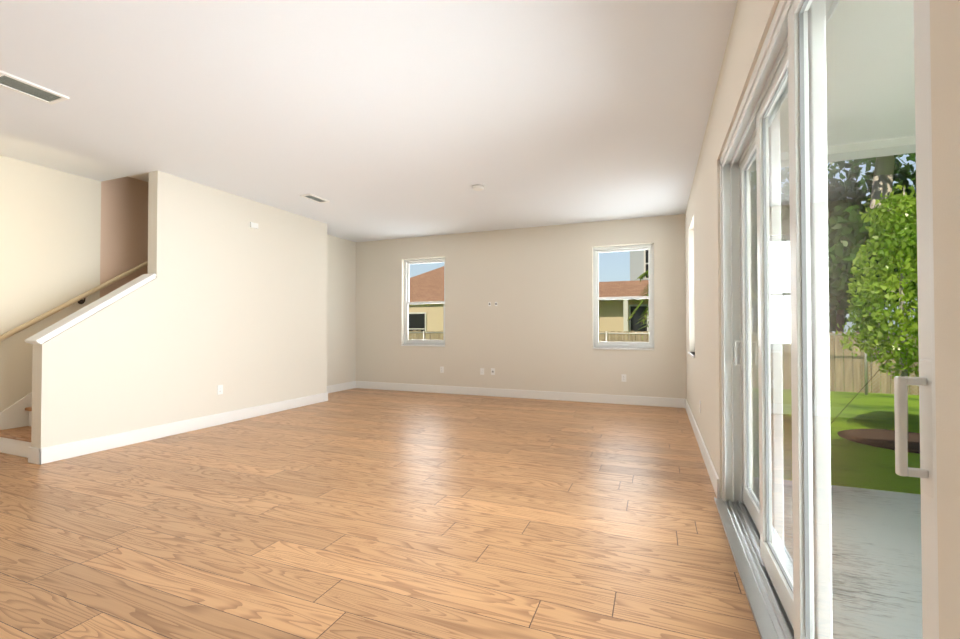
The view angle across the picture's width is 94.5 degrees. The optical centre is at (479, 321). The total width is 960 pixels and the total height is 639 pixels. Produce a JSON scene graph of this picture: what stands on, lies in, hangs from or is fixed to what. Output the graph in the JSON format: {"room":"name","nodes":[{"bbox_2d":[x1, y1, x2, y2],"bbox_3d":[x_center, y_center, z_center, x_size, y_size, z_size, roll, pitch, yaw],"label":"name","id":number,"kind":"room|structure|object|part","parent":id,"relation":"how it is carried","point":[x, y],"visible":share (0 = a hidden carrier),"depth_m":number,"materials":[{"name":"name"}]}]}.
{"room":"empty living room","nodes":[
{"label":"empty living room","id":0,"kind":"room"},
{"bbox_2d":[0,155,148,411],"bbox_3d":[-5.266,-1.558,3.332,0.200,5.600,9.786,0,-1,22],"label":"wall","id":1,"kind":"structure","parent":0,"point":[50,230],"depth_m":4.76,"materials":[{"name":"beige paint"}]},
{"bbox_2d":[0,392,31,429],"bbox_3d":[-4.159,-0.012,5.784,0.018,2.579,3.188,0,-1,22],"label":"trim","id":2,"kind":"structure","parent":1,"relation":"attached to","point":[15,415],"depth_m":4.47,"materials":[{"name":"white paint"}]},
{"bbox_2d":[0,261,147,341],"bbox_3d":[-4.166,-0.801,5.674,0.099,2.397,3.445,0,-1,22],"label":"handrail","id":3,"kind":"object","parent":1,"relation":"attached to","point":[78,299],"visible":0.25,"depth_m":4.83,"materials":[{"name":"beige wood"}]},
{"bbox_2d":[128,172,148,181],"bbox_3d":[-1.892,-1.967,2.730,7.316,0.300,11.958,0,-1,22],"label":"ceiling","id":4,"kind":"structure","parent":0,"point":[144,177],"depth_m":5.44,"materials":[{"name":"white paint"}]},
{"bbox_2d":[31,170,326,447],"bbox_3d":[-3.246,-0.175,5.611,0.150,2.900,3.619,0,-1,22],"label":"wall","id":5,"kind":"structure","parent":0,"point":[231,300],"depth_m":5.21,"materials":[{"name":"beige paint"}]},
{"bbox_2d":[24,273,156,343],"bbox_3d":[-3.751,-0.157,4.345,0.195,0.731,0.994,0,-1,22],"label":"trim","id":6,"kind":"structure","parent":5,"relation":"attached to","point":[62,325],"depth_m":4.24,"materials":[{"name":"white paint"}]},
{"bbox_2d":[32,389,327,464],"bbox_3d":[-3.171,1.204,5.560,0.021,0.140,3.651,0,-1,22],"label":"baseboard","id":7,"kind":"structure","parent":5,"relation":"attached to","point":[39,456],"depth_m":4.78,"materials":[{"name":"white paint"}]},
{"bbox_2d":[217,385,222,394],"bbox_3d":[-3.208,0.843,5.477,0.008,0.115,0.072,0,-1,22],"label":"outlet","id":8,"kind":"object","parent":5,"relation":"attached to","point":[219,389],"visible":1,"depth_m":5.47,"materials":[{"name":"white plastic"}]},
{"bbox_2d":[250,222,257,228],"bbox_3d":[-3.026,-1.285,5.941,0.025,0.070,0.120,0,-1,22],"label":"sensor","id":9,"kind":"object","parent":5,"relation":"attached to","point":[253,225],"visible":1,"depth_m":5.92,"materials":[{"name":"white plastic"}]},
{"bbox_2d":[327,234,355,385],"bbox_3d":[-2.844,-0.138,8.191,0.200,2.900,1.472,0,-1,22],"label":"wall","id":10,"kind":"structure","parent":0,"point":[341,300],"depth_m":8.43,"materials":[{"name":"beige paint"}]},
{"bbox_2d":[327,381,355,392],"bbox_3d":[-2.747,1.241,8.122,0.016,0.140,1.454,0,-1,22],"label":"baseboard","id":11,"kind":"structure","parent":10,"relation":"attached to","point":[348,385],"depth_m":8.41,"materials":[{"name":"white paint"}]},
{"bbox_2d":[0,0,737,241],"bbox_3d":[-1.920,-1.741,2.792,6.816,0.150,11.258,0,-1,22],"label":"ceiling","id":12,"kind":"structure","parent":0,"point":[373,120],"depth_m":3.36,"materials":[{"name":"white paint"}]},
{"bbox_2d":[0,70,68,104],"bbox_3d":[-3.214,-1.654,3.152,0.230,0.014,0.370,0,-1,22],"label":"ceiling vent","id":13,"kind":"object","parent":12,"relation":"in","point":[26,87],"visible":0.9,"depth_m":3.16,"materials":[{"name":"white plastic"}]},
{"bbox_2d":[300,194,329,202],"bbox_3d":[-2.167,-1.615,5.829,0.170,0.014,0.360,0,-1,22],"label":"ceiling vent","id":14,"kind":"object","parent":12,"relation":"in","point":[315,198],"visible":1,"depth_m":5.82,"materials":[{"name":"white plastic"}]},
{"bbox_2d":[472,185,483,190],"bbox_3d":[-0.021,-1.611,5.350,0.140,0.035,0.140,0,-1,22],"label":"smoke detector","id":15,"kind":"object","parent":12,"relation":"attached to","point":[478,187],"visible":1,"depth_m":5.32,"materials":[{"name":"white plastic"}]},
{"bbox_2d":[0,388,760,638],"bbox_3d":[-2.087,1.282,2.599,6.816,0.100,11.458,0,-1,22],"label":"floor","id":16,"kind":"structure","parent":0,"point":[358,513],"depth_m":2.61,"materials":[{"name":"brown wood"}]},
{"bbox_2d":[0,407,31,457],"bbox_3d":[-3.765,0.135,5.625,0.821,2.280,3.208,0,-1,22],"label":"stair steps","id":17,"kind":"structure","parent":16,"relation":"on","point":[15,441],"depth_m":4.17,"materials":[{"name":"white paint"}]},
{"bbox_2d":[714,497,793,638],"bbox_3d":[1.249,1.208,1.846,0.211,0.034,2.590,0,-1,22],"label":"track","id":18,"kind":"object","parent":16,"relation":"on","point":[771,619],"visible":0.58,"depth_m":2.14,"materials":[{"name":"silver metal"}]},
{"bbox_2d":[355,214,685,398],"bbox_3d":[0.334,-0.143,7.823,6.375,2.900,0.200,0,-1,22],"label":"wall","id":19,"kind":"structure","parent":0,"point":[532,329],"depth_m":7.55,"materials":[{"name":"beige paint"}]},
{"bbox_2d":[401,344,444,346],"bbox_3d":[-1.051,0.451,8.299,0.920,0.025,0.115,0,-1,22],"label":"window sill","id":20,"kind":"structure","parent":19,"relation":"attached to","point":[426,345],"depth_m":8.20,"materials":[{"name":"white paint"}]},
{"bbox_2d":[404,257,444,344],"bbox_3d":[-1.018,-0.372,8.393,0.920,1.625,0.080,0,-1,22],"label":"window","id":21,"kind":"structure","parent":19,"relation":"in","point":[407,263],"depth_m":8.45,"materials":[{"name":"white plastic"}]},
{"bbox_2d":[356,381,683,407],"bbox_3d":[0.294,1.235,7.702,5.975,0.140,0.016,0,-1,22],"label":"baseboard","id":22,"kind":"structure","parent":19,"relation":"attached to","point":[530,394],"depth_m":7.46,"materials":[{"name":"white paint"}]},
{"bbox_2d":[593,244,653,347],"bbox_3d":[2.284,-0.391,7.075,0.920,1.625,0.080,0,-1,22],"label":"window","id":23,"kind":"structure","parent":19,"relation":"in","point":[597,343],"depth_m":7.05,"materials":[{"name":"white plastic"}]},
{"bbox_2d":[621,374,625,381],"bbox_3d":[2.250,0.884,6.931,0.072,0.115,0.008,0,-1,22],"label":"electrical outlet","id":24,"kind":"object","parent":19,"relation":"attached to","point":[623,377],"visible":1,"depth_m":6.93,"materials":[{"name":"white plastic"}]},
{"bbox_2d":[593,347,653,349],"bbox_3d":[2.251,0.432,6.982,0.920,0.025,0.115,0,-1,22],"label":"window sill","id":25,"kind":"structure","parent":19,"relation":"attached to","point":[623,348],"depth_m":6.92,"materials":[{"name":"white paint"}]},
{"bbox_2d":[685,0,959,638],"bbox_3d":[1.115,-0.235,1.451,0.200,2.900,11.058,0,-1,22],"label":"wall","id":26,"kind":"structure","parent":0,"point":[751,23],"depth_m":0.69,"materials":[{"name":"beige paint"}]},
{"bbox_2d":[684,399,718,497],"bbox_3d":[2.360,1.194,4.843,0.016,0.140,3.760,0,-1,22],"label":"baseboard","id":27,"kind":"structure","parent":26,"relation":"attached to","point":[714,478],"depth_m":3.91,"materials":[{"name":"white paint"}]},
{"bbox_2d":[744,150,759,509],"bbox_3d":[1.623,0.039,2.586,0.012,2.096,0.730,0,-1,22],"label":"strip","id":28,"kind":"object","parent":26,"relation":"attached to","point":[746,327],"visible":0.33,"depth_m":2.92,"materials":[{"name":"grey rubber"}]},
{"bbox_2d":[762,68,792,592],"bbox_3d":[1.277,0.029,1.852,0.012,2.096,0.730,0,-1,22],"label":"strip","id":29,"kind":"object","parent":26,"relation":"attached to","point":[791,588],"visible":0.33,"depth_m":2.18,"materials":[{"name":"grey rubber"}]},
{"bbox_2d":[799,0,809,638],"bbox_3d":[0.930,0.018,1.119,0.012,2.096,0.730,0,-1,22],"label":"strip","id":30,"kind":"object","parent":26,"relation":"attached to","point":[804,350],"visible":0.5,"depth_m":1.45,"materials":[{"name":"grey rubber"}]},
{"bbox_2d":[720,0,938,638],"bbox_3d":[1.258,0.036,1.859,0.193,2.370,2.590,0,-1,22],"label":"sliding door","id":31,"kind":"structure","parent":26,"relation":"attached to","point":[781,140],"depth_m":1.47,"materials":[{"name":"white plastic"}]},
{"label":"glass","id":32,"kind":"part","parent":31,"relation":"part of","materials":[{"name":"clear glass"}]},
{"label":"glass","id":33,"kind":"part","parent":31,"relation":"part of","materials":[{"name":"clear glass"}]},
{"bbox_3d":[1.273,0.036,1.854,0.162,2.370,2.590,0,-1,22],"label":"sliding door frame mesh","id":34,"kind":"part","parent":31,"relation":"part of","materials":[{"name":"white plastic"}]},
{"label":"glass","id":35,"kind":"part","parent":31,"relation":"part of","materials":[{"name":"clear glass"}]},
{"label":"outside","id":36,"kind":"structure","parent":0,"visible":0},
{"bbox_2d":[783,338,920,493],"bbox_3d":[16.512,1.647,14.738,100.000,0.200,100.000,0,-1,22],"label":"lawn","id":37,"kind":"structure","parent":36,"point":[907,483],"depth_m":4.99,"materials":[{"name":"green plant"}]},
{"bbox_2d":[408,250,648,339],"bbox_3d":[1.837,-1.834,20.887,14.380,6.940,10.150,0,-1,22],"label":"neighbouring house","id":38,"kind":"structure","parent":37,"relation":"on","point":[614,315],"depth_m":15.68,"materials":[{"name":"beige paint"}]},
{"bbox_2d":[627,270,648,329],"bbox_3d":[5.573,-0.089,11.546,3.295,3.176,3.165,0,-1,22],"label":"palm tree","id":39,"kind":"object","parent":37,"relation":"on","point":[642,276],"depth_m":11.92,"materials":[{"name":"green plant"}]},
{"bbox_2d":[408,330,918,394],"bbox_3d":[6.983,0.840,9.566,38.140,1.265,0.108,0,-1,22],"label":"fence","id":40,"kind":"object","parent":37,"relation":"on","point":[639,338],"depth_m":9.25,"materials":[{"name":"brown wood"}]},
{"bbox_2d":[782,153,915,299],"bbox_3d":[15.100,-3.324,19.746,10.485,9.881,10.114,0,-1,22],"label":"tree","id":41,"kind":"object","parent":37,"relation":"on","point":[899,171],"depth_m":16.49,"materials":[{"name":"green plant"}]},
{"bbox_2d":[782,200,916,358],"bbox_3d":[8.827,-0.713,10.877,3.318,4.403,3.123,0,-1,22],"label":"tree","id":42,"kind":"object","parent":37,"relation":"on","point":[862,229],"depth_m":10.12,"materials":[{"name":"green plant"}]},
{"bbox_2d":[790,481,922,638],"bbox_3d":[2.183,1.269,-0.842,3.467,0.105,8.430,0,-1,22],"label":"patio slab","id":43,"kind":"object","parent":37,"relation":"on","point":[913,521],"depth_m":2.32,"materials":[{"name":"concrete"}]},
{"bbox_2d":[852,155,897,364],"bbox_3d":[10.932,-4.562,11.552,8.635,12.121,8.150,0,-1,22],"label":"tree","id":44,"kind":"object","parent":37,"relation":"on","point":[883,171],"depth_m":11.45,"materials":[{"name":"green plant"}]},
{"bbox_2d":[831,184,919,453],"bbox_3d":[4.939,-0.125,5.185,1.301,3.064,1.370,0,-1,22],"label":"young tree","id":45,"kind":"object","parent":37,"relation":"on","point":[907,223],"depth_m":5.21,"materials":[{"name":"green plant"}]},
{"bbox_3d":[5.160,-0.004,2.365,0.300,2.535,0.300,0,-1,22],"label":"patio column","id":46,"kind":"structure","parent":0,"visible":0},
{"bbox_2d":[787,136,915,166],"bbox_3d":[3.708,-1.293,3.017,3.467,0.060,0.200,0,-1,22],"label":"beam","id":47,"kind":"structure","parent":46,"relation":"on","point":[901,143],"depth_m":3.29,"materials":[{"name":"white paint"}]},
{"bbox_3d":[3.663,-1.358,-1.503,0.200,0.060,8.230,0,-1,22],"label":"beam","id":48,"kind":"structure","parent":0,"visible":0},
{"bbox_2d":[826,0,914,146],"bbox_3d":[2.322,-1.599,-0.857,3.767,0.440,8.430,0,-1,22],"label":"patio ceiling","id":49,"kind":"structure","parent":48,"relation":"on","point":[907,122],"depth_m":2.37,"materials":[{"name":"white paint"}]}
]}

